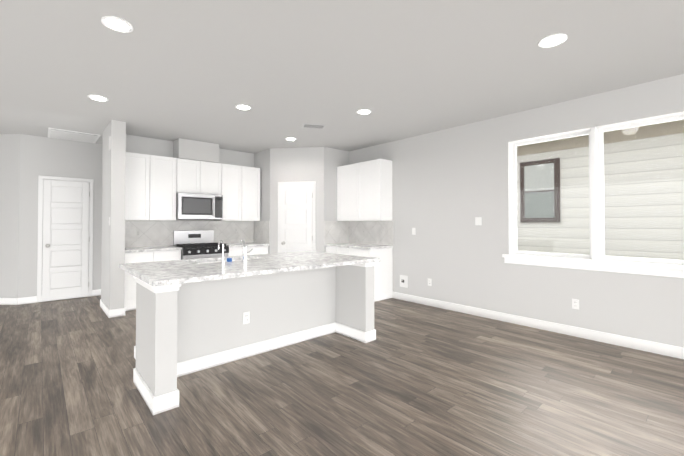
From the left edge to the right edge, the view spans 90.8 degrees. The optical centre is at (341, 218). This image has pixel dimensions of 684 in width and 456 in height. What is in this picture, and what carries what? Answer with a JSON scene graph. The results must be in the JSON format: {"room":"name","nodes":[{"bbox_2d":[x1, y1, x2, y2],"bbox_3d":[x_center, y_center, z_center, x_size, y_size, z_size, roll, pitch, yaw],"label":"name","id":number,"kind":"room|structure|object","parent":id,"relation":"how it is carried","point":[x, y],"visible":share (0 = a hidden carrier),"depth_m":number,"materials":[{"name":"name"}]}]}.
{"room":"kitchen","nodes":[
{"label":"kitchen","id":0,"kind":"room"},
{"bbox_2d":[0,134,19,304],"bbox_3d":[-5.968,0.004,5.503,1.600,2.740,0.133,0,-1,3],"label":"wall","id":1,"kind":"structure","parent":0,"point":[9,193],"depth_m":5.42,"materials":[{"name":"grey paint"}]},
{"bbox_2d":[18,134,102,297],"bbox_3d":[-4.263,0.015,6.301,2.550,2.740,0.120,1,-1,-42],"label":"wall","id":2,"kind":"structure","parent":0,"point":[45,156],"depth_m":5.60,"materials":[{"name":"grey paint"}]},
{"bbox_2d":[18,289,100,304],"bbox_3d":[-4.219,1.329,6.233,2.550,0.110,0.013,1,-1,-42],"label":"baseboard","id":3,"kind":"structure","parent":2,"relation":"attached to","point":[24,300],"depth_m":5.50,"materials":[{"name":"white wood"}]},
{"bbox_2d":[37,175,93,302],"bbox_3d":[-4.695,0.331,5.752,0.734,2.092,0.114,1,-1,-42],"label":"hall door","id":4,"kind":"structure","parent":2,"relation":"in","point":[65,219],"depth_m":5.75,"materials":[{"name":"white wood"}]},
{"bbox_2d":[102,120,125,309],"bbox_3d":[-3.392,-0.003,5.008,0.170,2.740,0.770,1,-1,-42],"label":"wall","id":5,"kind":"structure","parent":0,"point":[113,252],"depth_m":4.74,"materials":[{"name":"grey paint"}]},
{"bbox_2d":[100,299,110,317],"bbox_3d":[-3.493,1.311,4.965,0.013,0.110,0.893,1,-1,-42],"label":"baseboard","id":6,"kind":"structure","parent":5,"relation":"attached to","point":[107,311],"depth_m":4.85,"materials":[{"name":"white wood"}]},
{"bbox_2d":[101,131,253,299],"bbox_3d":[-2.310,0.019,6.576,3.875,2.740,0.120,1,-1,-42],"label":"wall","id":7,"kind":"structure","parent":0,"point":[146,145],"depth_m":5.78,"materials":[{"name":"grey paint"}]},
{"bbox_2d":[125,152,155,219],"bbox_3d":[-3.303,-0.503,5.395,0.461,1.050,0.318,1,-1,-42],"label":"upper cabinet","id":8,"kind":"object","parent":7,"relation":"attached to","point":[140,171],"depth_m":5.31,"materials":[{"name":"white wood"}]},
{"bbox_2d":[156,156,183,219],"bbox_3d":[-3.027,-0.499,5.643,0.525,1.050,0.318,1,-1,-42],"label":"upper cabinet","id":9,"kind":"object","parent":7,"relation":"attached to","point":[162,193],"depth_m":5.57,"materials":[{"name":"white wood"}]},
{"bbox_2d":[180,159,203,187],"bbox_3d":[-2.712,-0.730,5.929,0.443,0.580,0.318,1,-1,-42],"label":"upper cabinet","id":10,"kind":"object","parent":7,"relation":"attached to","point":[192,176],"depth_m":5.84,"materials":[{"name":"white wood"}]},
{"bbox_2d":[176,188,223,219],"bbox_3d":[-2.549,-0.246,5.981,0.758,0.509,0.448,1,-1,-42],"label":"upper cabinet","id":11,"kind":"object","parent":7,"relation":"attached to","point":[191,203],"depth_m":5.85,"materials":[{"name":"white wood"}]},
{"bbox_2d":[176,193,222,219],"bbox_3d":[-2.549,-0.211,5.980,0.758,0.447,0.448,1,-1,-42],"label":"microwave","id":12,"kind":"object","parent":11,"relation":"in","point":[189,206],"depth_m":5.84,"materials":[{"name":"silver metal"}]},
{"bbox_2d":[204,161,223,191],"bbox_3d":[-2.473,-0.727,6.143,0.443,0.580,0.318,1,-1,-42],"label":"upper cabinet","id":13,"kind":"object","parent":7,"relation":"attached to","point":[213,172],"depth_m":6.09,"materials":[{"name":"white wood"}]},
{"bbox_2d":[224,164,247,219],"bbox_3d":[-2.161,-0.488,6.419,0.516,1.050,0.318,1,-1,-42],"label":"upper cabinet","id":14,"kind":"object","parent":7,"relation":"attached to","point":[235,176],"depth_m":6.34,"materials":[{"name":"white wood"}]},
{"bbox_2d":[244,167,259,219],"bbox_3d":[-1.892,-0.485,6.661,0.452,1.050,0.318,1,-1,-42],"label":"upper cabinet","id":15,"kind":"object","parent":7,"relation":"attached to","point":[252,189],"depth_m":6.59,"materials":[{"name":"white wood"}]},
{"bbox_2d":[173,138,218,162],"bbox_3d":[-2.598,-1.190,6.034,0.690,0.336,0.324,1,-1,-42],"label":"wall","id":16,"kind":"structure","parent":0,"point":[194,150],"depth_m":5.88,"materials":[{"name":"grey paint"}]},
{"bbox_2d":[254,147,348,253],"bbox_3d":[-0.835,0.022,6.843,1.319,2.740,1.449,1,-1,-42],"label":"wall","id":17,"kind":"structure","parent":0,"point":[319,165],"depth_m":6.44,"materials":[{"name":"grey paint"}]},
{"bbox_2d":[278,181,315,252],"bbox_3d":[-0.862,0.340,6.378,0.484,2.092,0.570,1,-1,-42],"label":"pantry door","id":18,"kind":"structure","parent":17,"relation":"in","point":[296,216],"depth_m":6.36,"materials":[{"name":"white wood"}]},
{"bbox_2d":[0,295,683,455],"bbox_3d":[-1.696,1.369,2.258,9.100,0.080,12.900,1,-1,-42],"label":"floor","id":19,"kind":"structure","parent":0,"point":[415,379],"depth_m":2.56,"materials":[{"name":"brown wood"}]},
{"bbox_2d":[124,252,159,310],"bbox_3d":[-3.210,0.935,5.271,0.461,0.872,0.598,1,-1,-42],"label":"base cabinet","id":20,"kind":"object","parent":19,"relation":"on","point":[130,257],"depth_m":4.99,"materials":[{"name":"white wood"}]},
{"bbox_2d":[125,244,263,251],"bbox_3d":[-2.479,0.470,5.896,2.381,0.068,0.653,1,-1,-42],"label":"countertop","id":21,"kind":"structure","parent":20,"relation":"on","point":[163,247],"depth_m":5.62,"materials":[{"name":"white stone"}]},
{"bbox_2d":[160,252,175,260],"bbox_3d":[-2.957,0.938,5.497,0.461,0.872,0.598,1,-1,-42],"label":"base cabinet","id":22,"kind":"object","parent":19,"relation":"on","point":[164,256],"depth_m":5.30,"materials":[{"name":"white wood"}]},
{"bbox_2d":[176,244,235,259],"bbox_3d":[-2.458,0.931,5.863,0.892,0.895,0.665,1,-1,-42],"label":"base cabinet","id":23,"kind":"object","parent":19,"relation":"on","point":[229,249],"depth_m":5.61,"materials":[{"name":"white wood"}]},
{"bbox_2d":[173,230,228,259],"bbox_3d":[-2.461,0.791,5.868,0.758,1.175,0.706,1,-1,-42],"label":"stove","id":24,"kind":"object","parent":23,"relation":"in","point":[193,244],"depth_m":5.87,"materials":[{"name":"silver metal"}]},
{"bbox_2d":[236,248,251,255],"bbox_3d":[-2.040,0.949,6.320,0.463,0.872,0.598,1,-1,-42],"label":"base cabinet","id":25,"kind":"object","parent":19,"relation":"on","point":[239,251],"depth_m":6.12,"materials":[{"name":"white wood"}]},
{"bbox_2d":[119,263,376,414],"bbox_3d":[-0.858,0.908,3.487,2.238,0.875,1.240,1,-1,-42],"label":"kitchen island","id":26,"kind":"object","parent":19,"relation":"on","point":[194,315],"depth_m":3.21,"materials":[{"name":"grey paint"}]},
{"bbox_2d":[119,251,379,286],"bbox_3d":[-0.849,0.452,3.490,2.266,0.037,1.305,1,-1,-42],"label":"island countertop","id":27,"kind":"structure","parent":26,"relation":"on","point":[163,273],"depth_m":3.10,"materials":[{"name":"white stone"}]},
{"bbox_2d":[218,239,252,262],"bbox_3d":[-1.095,0.322,3.474,0.340,0.224,0.146,1,-1,-42],"label":"faucet","id":28,"kind":"object","parent":27,"relation":"on","point":[229,260],"depth_m":3.47,"materials":[{"name":"silver metal"}]},
{"bbox_2d":[252,244,267,254],"bbox_3d":[-1.785,0.953,6.548,0.463,0.872,0.598,1,-1,-42],"label":"base cabinet","id":29,"kind":"object","parent":19,"relation":"on","point":[256,251],"depth_m":6.37,"materials":[{"name":"white wood"}]},
{"bbox_2d":[0,0,683,153],"bbox_3d":[-1.696,-1.461,2.297,9.100,0.100,12.900,1,-1,-42],"label":"ceiling","id":30,"kind":"structure","parent":0,"point":[174,70],"depth_m":3.04,"materials":[{"name":"grey paint"}]},
{"bbox_2d":[48,128,100,142],"bbox_3d":[-4.408,-1.355,5.546,0.640,0.019,0.720,1,-1,-42],"label":"ceiling vent","id":31,"kind":"object","parent":30,"relation":"in","point":[71,135],"visible":1,"depth_m":5.46,"materials":[{"name":"white plastic"}]},
{"bbox_2d":[87,94,107,100],"bbox_3d":[-2.793,-1.384,3.865,0.196,0.010,0.196,1,-1,-42],"label":"recessed light","id":32,"kind":"object","parent":30,"relation":"in","point":[97,97],"visible":1,"depth_m":3.84,"materials":[{"name":"white"}]},
{"bbox_2d":[101,16,132,32],"bbox_3d":[-1.625,-1.404,2.442,0.196,0.010,0.196,1,-1,-42],"label":"recessed light","id":33,"kind":"object","parent":30,"relation":"in","point":[117,24],"visible":1,"depth_m":2.43,"materials":[{"name":"white"}]},
{"bbox_2d":[235,104,251,109],"bbox_3d":[-1.218,-1.380,4.176,0.196,0.010,0.196,1,-1,-42],"label":"recessed light","id":34,"kind":"object","parent":30,"relation":"in","point":[243,107],"visible":1,"depth_m":4.17,"materials":[{"name":"white"}]},
{"bbox_2d":[285,137,295,140],"bbox_3d":[-0.871,-1.358,5.736,0.196,0.010,0.196,1,-1,-42],"label":"recessed light","id":35,"kind":"object","parent":30,"relation":"in","point":[290,138],"visible":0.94,"depth_m":5.69,"materials":[{"name":"white"}]},
{"bbox_2d":[302,123,325,128],"bbox_3d":[-0.416,-1.367,4.989,0.340,0.012,0.200,0,-1,-14],"label":"ceiling vent","id":36,"kind":"object","parent":30,"relation":"in","point":[315,126],"visible":1,"depth_m":4.97,"materials":[{"name":"grey metal"}]},
{"bbox_2d":[357,109,371,113],"bbox_3d":[0.285,-1.377,4.341,0.196,0.010,0.196,1,-1,-42],"label":"recessed light","id":37,"kind":"object","parent":30,"relation":"in","point":[364,111],"visible":0.98,"depth_m":4.31,"materials":[{"name":"white"}]},
{"bbox_2d":[538,34,566,47],"bbox_3d":[1.659,-1.401,2.659,0.196,0.010,0.196,1,-1,-42],"label":"recessed light","id":38,"kind":"object","parent":30,"relation":"in","point":[553,40],"visible":1,"depth_m":2.65,"materials":[{"name":"white"}]},
{"bbox_2d":[349,74,683,346],"bbox_3d":[1.617,0.000,5.248,0.200,2.740,12.900,1,-1,-42],"label":"wall","id":39,"kind":"structure","parent":0,"point":[449,185],"depth_m":4.57,"materials":[{"name":"grey paint"}]},
{"bbox_2d":[400,275,407,287],"bbox_3d":[1.039,1.057,5.709,0.025,0.200,0.170,1,-1,-42],"label":"utility box","id":40,"kind":"object","parent":39,"relation":"attached to","point":[403,280],"visible":1,"depth_m":5.71,"materials":[{"name":"white plastic"}]},
{"bbox_2d":[475,217,481,224],"bbox_3d":[1.919,0.033,4.751,0.011,0.114,0.093,1,-1,-42],"label":"light switch","id":41,"kind":"object","parent":39,"relation":"attached to","point":[478,220],"visible":1,"depth_m":4.75,"materials":[{"name":"white plastic"}]},
{"bbox_2d":[392,292,683,358],"bbox_3d":[3.361,1.286,3.124,0.013,0.110,7.435,1,-1,-42],"label":"baseboard","id":42,"kind":"structure","parent":39,"relation":"attached to","point":[646,345],"depth_m":4.00,"materials":[{"name":"white wood"}]},
{"bbox_2d":[572,299,578,309],"bbox_3d":[2.687,0.981,3.883,0.008,0.114,0.070,1,-1,-42],"label":"electrical outlet","id":43,"kind":"object","parent":39,"relation":"attached to","point":[575,303],"visible":1,"depth_m":3.88,"materials":[{"name":"white plastic"}]},
{"bbox_2d":[502,254,683,277],"bbox_3d":[2.841,0.517,3.786,0.170,0.115,1.980,1,-1,-42],"label":"window sill","id":44,"kind":"structure","parent":39,"relation":"attached to","point":[660,269],"depth_m":3.70,"materials":[{"name":"white wood"}]},
{"bbox_2d":[508,111,683,264],"bbox_3d":[2.877,-0.285,3.829,0.174,1.490,1.838,1,-1,-42],"label":"window","id":45,"kind":"structure","parent":39,"relation":"in","point":[596,155],"depth_m":3.82,"materials":[{"name":"white"}]},
{"label":"outside","id":46,"kind":"structure","parent":0,"visible":0},
{"bbox_3d":[6.324,1.865,8.436,11.100,0.100,28.000,1,-1,-42],"label":"ground","id":47,"kind":"structure","parent":46,"visible":0},
{"bbox_2d":[517,120,683,264],"bbox_3d":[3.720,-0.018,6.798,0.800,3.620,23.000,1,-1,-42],"label":"house","id":48,"kind":"structure","parent":47,"relation":"on","point":[651,172],"depth_m":5.92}
]}

